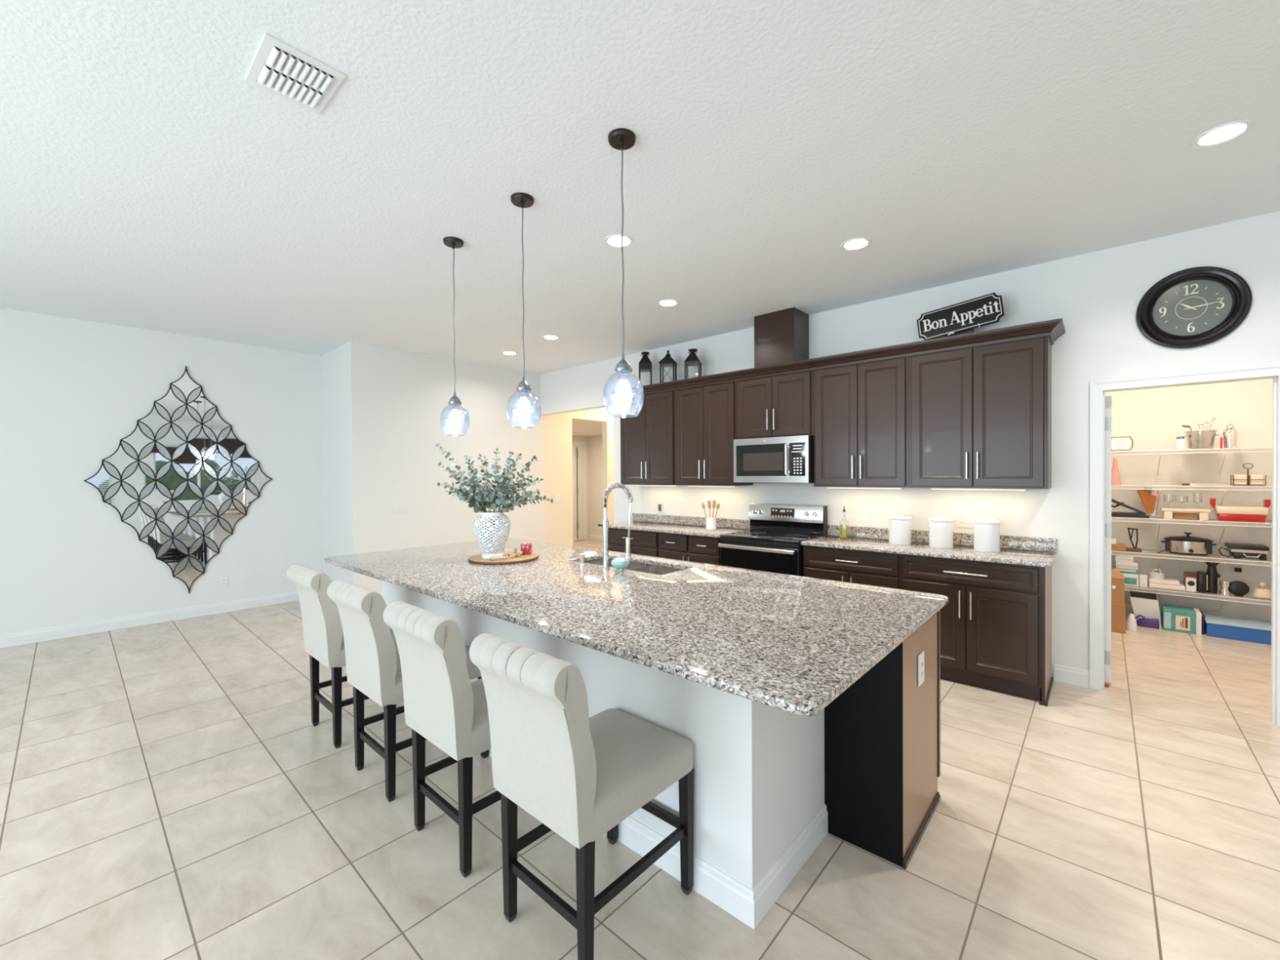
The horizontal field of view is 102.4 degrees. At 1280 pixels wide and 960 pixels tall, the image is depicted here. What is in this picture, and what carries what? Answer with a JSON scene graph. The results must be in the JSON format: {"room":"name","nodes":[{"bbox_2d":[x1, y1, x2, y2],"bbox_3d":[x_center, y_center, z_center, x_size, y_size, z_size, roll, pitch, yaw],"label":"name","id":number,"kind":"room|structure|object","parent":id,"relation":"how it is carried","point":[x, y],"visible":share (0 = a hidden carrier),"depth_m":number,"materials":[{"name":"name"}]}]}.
{"room":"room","nodes":[
{"label":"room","id":0,"kind":"room"},
{"bbox_2d":[0,307,324,634],"bbox_3d":[-5.962,-0.015,4.228,0.120,2.985,5.920,0,1,42],"label":"wall","id":1,"kind":"structure","parent":0,"point":[71,389],"depth_m":5.04,"materials":[{"name":"white paint"}]},
{"bbox_2d":[0,591,298,648],"bbox_3d":[-5.836,1.419,4.270,0.014,0.115,5.720,0,1,42],"label":"baseboard","id":2,"kind":"structure","parent":1,"relation":"attached to","point":[22,637],"depth_m":5.16,"materials":[{"name":"white"}]},
{"bbox_2d":[84,365,272,593],"bbox_3d":[-4.777,0.000,5.437,0.025,2.401,1.490,0,1,42],"label":"wall mirror","id":3,"kind":"object","parent":1,"relation":"attached to","point":[183,479],"visible":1,"depth_m":5.40,"materials":[{"name":"silver glass"}]},
{"bbox_2d":[320,341,613,595],"bbox_3d":[-1.579,-0.079,8.356,1.120,2.985,6.080,0,1,42],"label":"wall","id":4,"kind":"structure","parent":0,"point":[382,407],"depth_m":6.34,"materials":[{"name":"white paint"}]},
{"bbox_2d":[572,435,588,541],"bbox_3d":[-2.186,-0.099,10.972,0.120,2.985,3.000,0,1,42],"label":"wall","id":5,"kind":"structure","parent":0,"point":[577,438],"depth_m":11.94,"materials":[{"name":"white paint"}]},
{"bbox_2d":[573,444,584,540],"bbox_3d":[-1.385,0.286,11.737,0.050,2.170,0.280,0,1,42],"label":"door","id":6,"kind":"structure","parent":5,"relation":"in","point":[578,449],"depth_m":11.72,"materials":[{"name":"white"}]},
{"bbox_2d":[572,440,586,541],"bbox_3d":[-1.395,0.251,11.745,0.025,2.260,0.440,0,1,42],"label":"door frame","id":7,"kind":"structure","parent":5,"relation":"attached to","point":[574,442],"depth_m":11.79,"materials":[{"name":"white"}]},
{"bbox_2d":[572,419,602,436],"bbox_3d":[-1.181,-1.027,10.069,2.580,0.075,2.780,0,1,42],"label":"ceiling","id":8,"kind":"structure","parent":0,"point":[580,428],"depth_m":9.83,"materials":[{"name":"white paint"}]},
{"bbox_2d":[587,435,603,535],"bbox_3d":[-0.213,-0.113,11.148,2.580,2.985,0.100,0,1,42],"label":"wall","id":9,"kind":"structure","parent":0,"point":[594,442],"depth_m":11.81,"materials":[{"name":"white paint"}]},
{"bbox_2d":[0,0,1279,373],"bbox_3d":[-0.332,-1.564,3.368,13.800,0.060,12.200,0,1,42],"label":"ceiling","id":10,"kind":"structure","parent":0,"point":[146,184],"depth_m":2.43,"materials":[{"name":"white paint"}]},
{"bbox_2d":[244,31,345,114],"bbox_3d":[-1.295,-1.505,1.933,0.305,0.019,0.247,0,1,42],"label":"ceiling vent","id":11,"kind":"object","parent":10,"relation":"in","point":[278,68],"visible":1,"depth_m":1.91,"materials":[{"name":"white"}]},
{"bbox_2d":[440,236,470,435],"bbox_3d":[-1.189,-0.908,3.298,0.184,1.240,0.184,0,1,42],"label":"pendant light","id":12,"kind":"object","parent":10,"relation":"hanging from","point":[455,420],"visible":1,"depth_m":3.28,"materials":[{"name":"white"}]},
{"bbox_2d":[506,192,541,428],"bbox_3d":[-0.635,-0.907,2.800,0.184,1.240,0.184,0,1,42],"label":"pendant light","id":13,"kind":"object","parent":10,"relation":"hanging from","point":[522,200],"visible":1,"depth_m":2.79,"materials":[{"name":"white"}]},
{"bbox_2d":[604,234,633,248],"bbox_3d":[-0.137,-1.532,3.308,0.188,0.005,0.188,0,1,42],"label":"recessed light","id":14,"kind":"object","parent":10,"relation":"in","point":[614,241],"visible":0.94,"depth_m":3.30,"materials":[{"name":"white"}]},
{"bbox_2d":[603,128,644,417],"bbox_3d":[-0.077,-0.906,2.299,0.184,1.240,0.184,0,1,42],"label":"pendant light","id":15,"kind":"object","parent":10,"relation":"hanging from","point":[620,139],"visible":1,"depth_m":2.29,"materials":[{"name":"glass"}]},
{"bbox_2d":[840,237,871,251],"bbox_3d":[1.414,-1.542,3.373,0.188,0.005,0.188,0,1,42],"label":"recessed light","id":16,"kind":"object","parent":10,"relation":"in","point":[859,243],"visible":1,"depth_m":3.37,"materials":[{"name":"white"}]},
{"bbox_2d":[1191,120,1254,148],"bbox_3d":[2.596,-1.539,2.297,0.188,0.005,0.188,0,1,42],"label":"recessed light","id":17,"kind":"object","parent":10,"relation":"in","point":[1222,134],"visible":1,"depth_m":2.29,"materials":[{"name":"white"}]},
{"bbox_2d":[0,539,1279,959],"bbox_3d":[-0.313,1.481,3.395,13.800,0.060,12.200,0,1,42],"label":"floor","id":18,"kind":"structure","parent":0,"point":[170,790],"depth_m":2.12,"materials":[{"name":"tile"}]},
{"bbox_2d":[286,564,398,748],"bbox_3d":[-1.677,0.975,3.080,0.432,0.975,0.645,0,1,42],"label":"bar stool","id":19,"kind":"object","parent":18,"relation":"on","point":[323,636],"visible":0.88,"depth_m":2.81,"materials":[{"name":"beige fabric"}]},
{"bbox_2d":[327,579,488,801],"bbox_3d":[-1.160,0.976,2.616,0.432,0.975,0.645,0,1,42],"label":"bar stool","id":20,"kind":"object","parent":18,"relation":"on","point":[373,664],"visible":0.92,"depth_m":2.35,"materials":[{"name":"beige fabric"}]},
{"bbox_2d":[382,600,501,877],"bbox_3d":[-0.666,0.977,2.171,0.432,0.975,0.645,0,1,42],"label":"bar stool","id":21,"kind":"object","parent":18,"relation":"on","point":[442,707],"visible":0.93,"depth_m":1.92,"materials":[{"name":"beige fabric"}]},
{"bbox_2d":[469,633,693,959],"bbox_3d":[-0.173,0.978,1.729,0.432,0.975,0.645,0,1,42],"label":"bar stool","id":22,"kind":"object","parent":18,"relation":"on","point":[580,775],"visible":1,"depth_m":1.56,"materials":[{"name":"beige fabric"}]},
{"bbox_2d":[608,527,658,557],"bbox_3d":[0.064,0.984,5.878,0.799,0.884,0.590,0,1,42],"label":"base cabinet","id":23,"kind":"object","parent":18,"relation":"on","point":[645,543],"visible":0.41,"depth_m":5.63,"materials":[{"name":"brown wood"}]},
{"bbox_2d":[600,520,750,537],"bbox_3d":[0.328,0.527,5.625,1.650,0.030,0.563,0,1,42],"label":"countertop","id":24,"kind":"structure","parent":23,"relation":"on","point":[700,531],"depth_m":5.45,"materials":[{"name":"stone"}]},
{"bbox_2d":[382,558,940,929],"bbox_3d":[-0.216,1.012,3.030,3.279,0.884,1.240,0,1,42],"label":"kitchen island","id":25,"kind":"object","parent":18,"relation":"on","point":[863,771],"visible":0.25,"depth_m":1.97,"materials":[{"name":"white paint"}]},
{"bbox_2d":[324,537,948,715],"bbox_3d":[-0.403,0.555,3.003,3.568,0.030,1.527,0,1,42],"label":"island countertop","id":26,"kind":"structure","parent":25,"relation":"on","point":[790,643],"depth_m":2.14,"materials":[{"name":"stone"}]},
{"bbox_2d":[467,551,538,564],"bbox_3d":[-0.927,0.529,3.510,0.465,0.018,0.465,0,1,42],"label":"serving board","id":27,"kind":"object","parent":26,"relation":"on","point":[477,558],"visible":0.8,"depth_m":3.38,"materials":[{"name":"brown wood"}]},
{"bbox_2d":[474,511,511,559],"bbox_3d":[-0.989,0.367,3.456,0.236,0.308,0.236,0,1,21],"label":"vase","id":28,"kind":"object","parent":27,"relation":"on","point":[486,545],"visible":0.98,"depth_m":3.38,"materials":[{"name":"white ceramic"}]},
{"bbox_2d":[435,443,553,525],"bbox_3d":[-0.986,0.025,3.457,0.789,0.554,0.347,0,1,0],"label":"bunch","id":29,"kind":"object","parent":28,"relation":"in","point":[492,499],"visible":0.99,"depth_m":3.43,"materials":[{"name":"green plant"}]},
{"bbox_2d":[597,483,633,569],"bbox_3d":[-0.155,0.277,3.070,0.283,0.521,0.054,0,1,36],"label":"kitchen faucet","id":30,"kind":"object","parent":26,"relation":"on","point":[628,557],"visible":1,"depth_m":3.09,"materials":[{"name":"silver metal"}]},
{"bbox_2d":[611,557,629,571],"bbox_3d":[-0.118,0.499,3.064,0.110,0.080,0.110,0,1,42],"label":"bowl","id":31,"kind":"object","parent":26,"relation":"on","point":[620,564],"visible":0.97,"depth_m":3.03,"materials":[{"name":"teal ceramic"}]},
{"bbox_2d":[584,559,681,574],"bbox_3d":[-0.068,0.658,3.311,0.815,0.184,0.350,0,1,42],"label":"sink","id":32,"kind":"object","parent":26,"relation":"in","point":[656,570],"visible":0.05,"depth_m":3.39,"materials":[{"name":"metal"}]},
{"bbox_2d":[917,651,924,687],"bbox_3d":[1.152,0.774,2.108,0.008,0.125,0.082,0,1,42],"label":"wall outlet","id":33,"kind":"object","parent":25,"relation":"attached to","point":[921,657],"visible":1,"depth_m":2.10,"materials":[{"name":"white plastic"}]},
{"bbox_2d":[658,532,721,565],"bbox_3d":[0.651,0.985,5.350,0.779,0.884,0.590,0,1,42],"label":"base cabinet","id":34,"kind":"object","parent":18,"relation":"on","point":[695,548],"visible":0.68,"depth_m":5.13,"materials":[{"name":"brown wood"}]},
{"bbox_2d":[718,502,827,576],"bbox_3d":[1.222,0.819,4.776,0.796,1.160,0.633,0,1,42],"label":"range","id":35,"kind":"object","parent":18,"relation":"on","point":[772,544],"visible":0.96,"depth_m":4.72,"materials":[{"name":"black metal"}]},
{"bbox_2d":[720,529,822,543],"bbox_3d":[1.208,0.522,4.771,0.780,0.023,0.500,0,1,42],"label":"cooktop","id":36,"kind":"object","parent":35,"relation":"in","point":[761,536],"depth_m":4.71,"materials":[{"name":"black glass"}]},
{"bbox_2d":[803,545,901,589],"bbox_3d":[1.830,0.988,4.291,0.766,0.884,0.590,0,1,42],"label":"base cabinet","id":37,"kind":"object","parent":18,"relation":"on","point":[879,569],"visible":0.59,"depth_m":4.07,"materials":[{"name":"brown wood"}]},
{"bbox_2d":[800,535,1057,567],"bbox_3d":[2.151,0.530,3.986,1.648,0.030,0.563,0,1,42],"label":"countertop","id":38,"kind":"structure","parent":37,"relation":"on","point":[1027,557],"depth_m":3.77,"materials":[{"name":"stone"}]},
{"bbox_2d":[888,513,911,545],"bbox_3d":[2.089,0.392,4.139,0.168,0.244,0.168,0,1,42],"label":"canister","id":39,"kind":"object","parent":38,"relation":"on","point":[900,526],"visible":1,"depth_m":4.07,"materials":[{"name":"white ceramic"}]},
{"bbox_2d":[928,515,953,548],"bbox_3d":[2.305,0.393,3.945,0.168,0.244,0.168,0,1,42],"label":"canister","id":40,"kind":"object","parent":38,"relation":"on","point":[940,530],"visible":1,"depth_m":3.88,"materials":[{"name":"white ceramic"}]},
{"bbox_2d":[973,517,1000,552],"bbox_3d":[2.523,0.393,3.748,0.168,0.244,0.168,0,1,42],"label":"canister","id":41,"kind":"object","parent":38,"relation":"on","point":[986,532],"visible":1,"depth_m":3.69,"materials":[{"name":"white ceramic"}]},
{"bbox_2d":[901,554,1053,706],"bbox_3d":[2.437,0.989,3.746,0.864,0.884,0.590,0,1,42],"label":"base cabinet","id":42,"kind":"object","parent":18,"relation":"on","point":[991,622],"depth_m":3.48,"materials":[{"name":"brown wood"}]},
{"bbox_2d":[940,666,1039,701],"bbox_3d":[2.005,1.383,3.869,1.585,0.098,0.025,0,1,42],"label":"toe kick","id":43,"kind":"object","parent":18,"relation":"on","point":[1020,690],"visible":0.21,"depth_m":3.50,"materials":[{"name":"black"}]},
{"bbox_2d":[1102,600,1125,633],"bbox_3d":[4.456,1.277,4.935,0.276,0.262,0.330,0,1,42],"label":"cardboard box","id":44,"kind":"object","parent":18,"relation":"on","point":[1117,611],"visible":0.36,"depth_m":4.75,"materials":[{"name":"cardboard"}]},
{"bbox_2d":[1111,568,1124,604],"bbox_3d":[4.452,0.989,4.934,0.270,0.312,0.312,0,1,42],"label":"cardboard box","id":45,"kind":"object","parent":44,"relation":"on","point":[1117,580],"visible":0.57,"depth_m":4.77,"materials":[{"name":"brown cardboard"}]},
{"bbox_2d":[1125,613,1137,631],"bbox_3d":[4.611,1.330,4.830,0.080,0.155,0.080,0,1,42],"label":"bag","id":46,"kind":"object","parent":18,"relation":"on","point":[1131,625],"visible":1,"depth_m":4.81,"materials":[{"name":"white plastic"}]},
{"bbox_2d":[1128,589,1161,626],"bbox_3d":[4.984,1.261,5.086,0.220,0.284,0.300,0,1,42],"label":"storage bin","id":47,"kind":"object","parent":18,"relation":"on","point":[1144,604],"visible":0.86,"depth_m":4.99,"materials":[{"name":"white plastic"}]},
{"bbox_2d":[1134,614,1159,628],"bbox_3d":[4.851,1.349,4.939,0.181,0.114,0.077,0,1,42],"label":"iron","id":48,"kind":"object","parent":18,"relation":"on","point":[1144,622],"visible":0.82,"depth_m":4.91,"materials":[{"name":"purple plastic"}]},
{"bbox_2d":[1160,604,1201,635],"bbox_3d":[5.079,1.307,4.837,0.243,0.195,0.244,0,1,42],"label":"carton","id":49,"kind":"object","parent":18,"relation":"on","point":[1174,618],"visible":0.97,"depth_m":4.76,"materials":[{"name":"teal cardboard"}]},
{"bbox_2d":[1203,613,1271,644],"bbox_3d":[5.381,1.336,4.629,0.430,0.138,0.360,0,1,42],"label":"box","id":50,"kind":"object","parent":18,"relation":"on","point":[1252,630],"visible":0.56,"depth_m":4.55,"materials":[{"name":"blue"}]},
{"bbox_2d":[540,210,1279,677],"bbox_3d":[2.475,-0.066,4.175,10.500,2.985,0.120,0,1,42],"label":"wall","id":51,"kind":"structure","parent":0,"point":[1097,295],"depth_m":3.66,"materials":[{"name":"white paint"}]},
{"bbox_2d":[620,390,675,484],"bbox_3d":[0.160,-0.461,5.915,0.819,1.028,0.375,0,1,42],"label":"upper cabinet","id":52,"kind":"object","parent":51,"relation":"attached to","point":[647,439],"visible":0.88,"depth_m":5.77,"materials":[{"name":"brown wood"}]},
{"bbox_2d":[611,318,1065,396],"bbox_3d":[1.324,-1.007,4.850,4.125,0.086,0.393,0,1,42],"label":"crown molding","id":53,"kind":"structure","parent":52,"relation":"attached to","point":[1055,328],"depth_m":4.11,"materials":[{"name":"brown wood"}]},
{"bbox_2d":[639,351,652,386],"bbox_3d":[0.062,-1.266,5.976,0.150,0.422,0.150,0,1,1],"label":"lantern","id":54,"kind":"object","parent":53,"relation":"on","point":[645,364],"visible":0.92,"depth_m":5.90,"materials":[{"name":"black metal"}]},
{"bbox_2d":[658,349,677,382],"bbox_3d":[0.315,-1.254,5.749,0.189,0.400,0.189,0,1,13],"label":"lantern","id":55,"kind":"object","parent":53,"relation":"on","point":[667,362],"visible":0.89,"depth_m":5.69,"materials":[{"name":"black metal"}]},
{"bbox_2d":[684,348,701,378],"bbox_3d":[0.568,-1.224,5.522,0.165,0.342,0.165,0,1,13],"label":"lantern","id":56,"kind":"object","parent":53,"relation":"on","point":[692,359],"visible":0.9,"depth_m":5.47,"materials":[{"name":"black metal"}]},
{"bbox_2d":[632,512,750,529],"bbox_3d":[0.523,0.460,5.842,1.650,0.096,0.020,0,1,42],"label":"backsplash","id":57,"kind":"structure","parent":51,"relation":"attached to","point":[672,519],"depth_m":5.80,"materials":[{"name":"stone"}]},
{"bbox_2d":[675,381,753,485],"bbox_3d":[0.749,-0.460,5.386,0.761,1.028,0.375,0,1,42],"label":"upper cabinet","id":58,"kind":"object","parent":51,"relation":"attached to","point":[705,416],"visible":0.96,"depth_m":5.25,"materials":[{"name":"brown wood"}]},
{"bbox_2d":[736,370,813,439],"bbox_3d":[1.319,-0.683,4.871,0.774,0.578,0.375,0,1,42],"label":"upper cabinet","id":59,"kind":"object","parent":51,"relation":"attached to","point":[780,405],"visible":0.92,"depth_m":4.73,"materials":[{"name":"brown wood"}]},
{"bbox_2d":[733,435,813,483],"bbox_3d":[1.300,-0.182,4.838,0.747,0.420,0.458,0,1,42],"label":"microwave","id":60,"kind":"object","parent":59,"relation":"attached to","point":[789,459],"visible":1,"depth_m":4.67,"materials":[{"name":"silver metal"}]},
{"bbox_2d":[754,306,808,368],"bbox_3d":[1.342,-1.265,4.883,0.405,0.583,0.314,0,1,42],"label":"duct cover","id":61,"kind":"object","parent":59,"relation":"on","point":[781,336],"visible":0.76,"depth_m":4.75,"materials":[{"name":"brown wood"}]},
{"bbox_2d":[813,355,909,487],"bbox_3d":[1.893,-0.457,4.358,0.765,1.028,0.375,0,1,42],"label":"upper cabinet","id":62,"kind":"object","parent":51,"relation":"attached to","point":[861,427],"visible":0.94,"depth_m":4.22,"materials":[{"name":"brown wood"}]},
{"bbox_2d":[827,524,1057,552],"bbox_3d":[2.346,0.464,4.203,1.648,0.096,0.020,0,1,42],"label":"backsplash","id":63,"kind":"structure","parent":51,"relation":"attached to","point":[1023,543],"depth_m":4.03,"materials":[{"name":"stone"}]},
{"bbox_2d":[956,511,968,528],"bbox_3d":[2.531,0.313,4.044,0.078,0.122,0.008,0,1,42],"label":"wall outlet","id":64,"kind":"object","parent":51,"relation":"attached to","point":[962,517],"visible":1,"depth_m":4.04,"materials":[{"name":"white plastic"}]},
{"bbox_2d":[908,336,1051,488],"bbox_3d":[2.494,-0.456,3.818,0.849,1.028,0.375,0,1,42],"label":"upper cabinet","id":65,"kind":"object","parent":51,"relation":"attached to","point":[980,416],"visible":1,"depth_m":3.66,"materials":[{"name":"brown wood"}]},
{"bbox_2d":[916,292,1004,340],"bbox_3d":[2.415,-1.205,3.900,0.569,0.311,0.065,0,1,42],"label":"kitchen sign","id":66,"kind":"object","parent":65,"relation":"on","point":[959,318],"visible":0.99,"depth_m":3.87,"materials":[{"name":"black"}]},
{"bbox_2d":[929,487,1026,490],"bbox_3d":[2.488,0.066,3.816,0.600,0.014,0.040,0,1,42],"label":"light","id":67,"kind":"object","parent":65,"relation":"attached to","point":[1006,489],"visible":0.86,"depth_m":3.78,"materials":[{"name":"white"}]},
{"bbox_2d":[1053,663,1089,687],"bbox_3d":[3.025,1.371,3.612,0.192,0.115,0.014,0,1,42],"label":"baseboard","id":68,"kind":"structure","parent":51,"relation":"attached to","point":[1075,676],"depth_m":3.60,"materials":[{"name":"white"}]},
{"bbox_2d":[1104,395,1111,684],"bbox_3d":[3.437,0.413,3.835,0.102,1.998,0.750,0,1,42],"label":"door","id":69,"kind":"structure","parent":51,"relation":"in","point":[1108,403],"depth_m":3.57,"materials":[{"name":"white"}]},
{"bbox_2d":[1089,363,1279,726],"bbox_3d":[3.458,0.378,3.284,0.887,2.101,0.142,0,1,42],"label":"door frame","id":70,"kind":"structure","parent":51,"relation":"attached to","point":[1096,388],"depth_m":3.40,"materials":[{"name":"white wood"}]},
{"bbox_2d":[1135,266,1252,348],"bbox_3d":[3.421,-1.070,3.195,0.496,0.496,0.049,0,1,42],"label":"wall clock","id":71,"kind":"object","parent":51,"relation":"attached to","point":[1190,305],"visible":1,"depth_m":3.19,"materials":[{"name":"black plastic"}]},
{"bbox_2d":[1105,378,1272,620],"bbox_3d":[5.332,-0.092,5.170,1.780,2.985,0.100,0,1,42],"label":"wall","id":72,"kind":"structure","parent":0,"point":[1153,419],"depth_m":5.03,"materials":[{"name":"white paint"}]},
{"bbox_2d":[1111,548,1271,578],"bbox_3d":[5.158,0.825,4.978,1.574,0.243,0.430,0,1,42],"label":"wire shelf","id":73,"kind":"object","parent":72,"relation":"attached to","point":[1115,551],"visible":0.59,"depth_m":4.78,"materials":[{"name":"white"}]},
{"bbox_2d":[1125,527,1142,551],"bbox_3d":[4.884,0.588,5.092,0.110,0.231,0.110,0,1,42],"label":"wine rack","id":74,"kind":"object","parent":73,"relation":"on","point":[1131,549],"visible":1,"depth_m":5.08,"materials":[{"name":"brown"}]},
{"bbox_2d":[1157,532,1217,555],"bbox_3d":[5.171,0.599,4.881,0.391,0.208,0.238,0,1,42],"label":"slow cooker","id":75,"kind":"object","parent":73,"relation":"on","point":[1182,544],"visible":1,"depth_m":4.81,"materials":[{"name":"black metal"}]},
{"bbox_2d":[1217,542,1269,560],"bbox_3d":[5.427,0.643,4.651,0.298,0.122,0.261,0,1,42],"label":"press","id":76,"kind":"object","parent":73,"relation":"on","point":[1237,550],"visible":1,"depth_m":4.57,"materials":[{"name":"black plastic"}]},
{"bbox_2d":[1111,515,1271,543],"bbox_3d":[5.156,0.490,4.975,1.574,0.243,0.430,0,1,42],"label":"wire shelf","id":77,"kind":"object","parent":72,"relation":"attached to","point":[1115,517],"visible":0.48,"depth_m":4.77,"materials":[{"name":"white"}]},
{"bbox_2d":[1111,498,1149,518],"bbox_3d":[4.843,0.266,5.124,0.315,0.205,0.150,0,1,42],"label":"mandoline slicer","id":78,"kind":"object","parent":77,"relation":"on","point":[1140,514],"visible":0.73,"depth_m":5.08,"materials":[{"name":"black plastic"}]},
{"bbox_2d":[1136,487,1158,517],"bbox_3d":[5.081,0.219,5.160,0.155,0.295,0.107,0,1,42],"label":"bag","id":79,"kind":"object","parent":77,"relation":"on","point":[1148,497],"visible":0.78,"depth_m":5.14,"materials":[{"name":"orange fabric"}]},
{"bbox_2d":[1173,512,1197,519],"bbox_3d":[5.144,0.341,4.861,0.155,0.055,0.080,0,1,42],"label":"box","id":80,"kind":"object","parent":77,"relation":"on","point":[1175,515],"visible":1,"depth_m":4.83,"materials":[{"name":"wood"}]},
{"bbox_2d":[1160,507,1210,519],"bbox_3d":[5.151,0.319,4.868,0.315,0.100,0.160,0,1,42],"label":"shelf riser","id":81,"kind":"object","parent":77,"relation":"on","point":[1202,513],"visible":0.99,"depth_m":4.82,"materials":[{"name":"beige wood"}]},
{"bbox_2d":[1160,507,1210,511],"bbox_3d":[5.151,0.281,4.868,0.315,0.025,0.160,0,1,42],"label":"tray","id":82,"kind":"object","parent":81,"relation":"on","point":[1164,509],"depth_m":4.82,"materials":[{"name":"beige ceramic"}]},
{"bbox_2d":[1208,497,1271,522],"bbox_3d":[5.397,0.269,4.640,0.357,0.200,0.199,0,1,42],"label":"baking dish","id":83,"kind":"object","parent":77,"relation":"on","point":[1232,513],"visible":1,"depth_m":4.57,"materials":[{"name":"red ceramic"}]},
{"bbox_2d":[1111,447,1271,475],"bbox_3d":[5.152,-0.165,4.969,1.574,0.243,0.430,0,1,42],"label":"wire shelf","id":84,"kind":"object","parent":72,"relation":"attached to","point":[1246,448],"visible":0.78,"depth_m":4.79,"materials":[{"name":"white"}]},
{"bbox_2d":[1111,436,1133,451],"bbox_3d":[4.801,-0.362,5.140,0.172,0.141,0.010,0,1,42],"label":"framed sign","id":85,"kind":"object","parent":84,"relation":"on","point":[1118,443],"visible":0.81,"depth_m":5.13,"materials":[{"name":"white plastic"}]},
{"bbox_2d":[1182,430,1220,448],"bbox_3d":[5.236,-0.372,4.809,0.207,0.172,0.207,0,1,-3],"label":"ice bucket","id":86,"kind":"object","parent":84,"relation":"on","point":[1197,439],"visible":0.86,"depth_m":4.75,"materials":[{"name":"metal"}]},
{"bbox_2d":[1222,423,1237,448],"bbox_3d":[5.370,-0.399,4.688,0.092,0.226,0.092,0,1,42],"label":"cocktail shaker","id":87,"kind":"object","parent":84,"relation":"on","point":[1229,433],"visible":0.87,"depth_m":4.66,"materials":[{"name":"silver metal"}]},
{"bbox_2d":[1113,484,1271,508],"bbox_3d":[5.154,0.173,4.972,1.574,0.243,0.430,0,1,42],"label":"wire shelf","id":88,"kind":"object","parent":72,"relation":"attached to","point":[1121,486],"visible":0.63,"depth_m":4.79,"materials":[{"name":"white"}]},
{"bbox_2d":[1111,457,1121,484],"bbox_3d":[4.780,-0.084,5.182,0.094,0.270,0.094,0,1,42],"label":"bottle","id":89,"kind":"object","parent":88,"relation":"on","point":[1116,480],"visible":0.87,"depth_m":5.16,"materials":[{"name":"pink plastic"}]},
{"bbox_2d":[1124,603,1271,621],"bbox_3d":[5.303,1.343,5.141,1.580,0.115,0.014,0,1,42],"label":"baseboard","id":90,"kind":"structure","parent":72,"relation":"attached to","point":[1129,610],"depth_m":5.32,"materials":[{"name":"white"}]},
{"bbox_2d":[1124,582,1271,612],"bbox_3d":[5.160,1.153,4.981,1.574,0.223,0.430,0,1,42],"label":"wire shelf","id":91,"kind":"object","parent":72,"relation":"attached to","point":[1130,587],"visible":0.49,"depth_m":4.73,"materials":[{"name":"white"}]},
{"bbox_2d":[1120,573,1138,586],"bbox_3d":[4.858,0.984,5.127,0.147,0.115,0.142,0,1,42],"label":"carton","id":92,"kind":"object","parent":91,"relation":"on","point":[1131,580],"visible":0.52,"depth_m":5.06,"materials":[{"name":"white cardboard"}]},
{"bbox_2d":[1111,566,1138,574],"bbox_3d":[4.851,0.903,5.152,0.192,0.044,0.132,0,1,42],"label":"carton","id":93,"kind":"object","parent":92,"relation":"on","point":[1122,571],"visible":0.7,"depth_m":5.09,"materials":[{"name":"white cardboard"}]},
{"bbox_2d":[1115,561,1137,569],"bbox_3d":[4.857,0.848,5.139,0.158,0.064,0.122,0,1,42],"label":"carton","id":94,"kind":"object","parent":93,"relation":"on","point":[1134,566],"visible":0.92,"depth_m":5.09,"materials":[{"name":"white cardboard"}]},
{"bbox_2d":[1148,582,1185,591],"bbox_3d":[5.053,1.019,4.945,0.240,0.045,0.152,0,1,42],"label":"carton","id":95,"kind":"object","parent":91,"relation":"on","point":[1181,588],"visible":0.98,"depth_m":4.89,"materials":[{"name":"white cardboard"}]},
{"bbox_2d":[1148,577,1179,586],"bbox_3d":[5.043,0.976,4.960,0.205,0.040,0.142,0,1,42],"label":"carton","id":96,"kind":"object","parent":95,"relation":"on","point":[1166,581],"visible":0.98,"depth_m":4.92,"materials":[{"name":"white cardboard"}]},
{"bbox_2d":[1183,571,1197,591],"bbox_3d":[5.180,0.957,4.843,0.085,0.170,0.112,0,1,42],"label":"tin","id":97,"kind":"object","parent":91,"relation":"on","point":[1190,579],"visible":0.99,"depth_m":4.82,"materials":[{"name":"white metal"}]},
{"bbox_2d":[1196,560,1221,593],"bbox_3d":[5.273,0.896,4.774,0.144,0.292,0.130,0,1,42],"label":"food processor","id":98,"kind":"object","parent":91,"relation":"on","point":[1207,582],"visible":0.91,"depth_m":4.74,"materials":[{"name":"black plastic"}]},
{"bbox_2d":[1204,560,1220,593],"bbox_3d":[5.276,0.896,4.751,0.100,0.292,0.100,0,1,42],"label":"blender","id":99,"kind":"object","parent":98,"relation":"on","point":[1211,578],"depth_m":4.73,"materials":[{"name":"black plastic"}]},
{"bbox_2d":[1219,580,1230,595],"bbox_3d":[5.286,0.978,4.655,0.060,0.130,0.060,0,1,42],"label":"steel canister","id":100,"kind":"object","parent":91,"relation":"on","point":[1224,584],"visible":1,"depth_m":4.64,"materials":[{"name":"silver metal"}]},
{"bbox_2d":[1228,580,1249,596],"bbox_3d":[5.382,0.976,4.630,0.132,0.133,0.060,0,1,42],"label":"round pan","id":101,"kind":"object","parent":91,"relation":"on","point":[1239,588],"visible":0.94,"depth_m":4.62,"materials":[{"name":"black metal"}]},
{"bbox_2d":[1250,582,1271,599],"bbox_3d":[5.499,0.972,4.551,0.132,0.142,0.132,0,1,42],"label":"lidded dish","id":102,"kind":"object","parent":91,"relation":"on","point":[1259,593],"visible":0.95,"depth_m":4.53,"materials":[{"name":"beige ceramic"}]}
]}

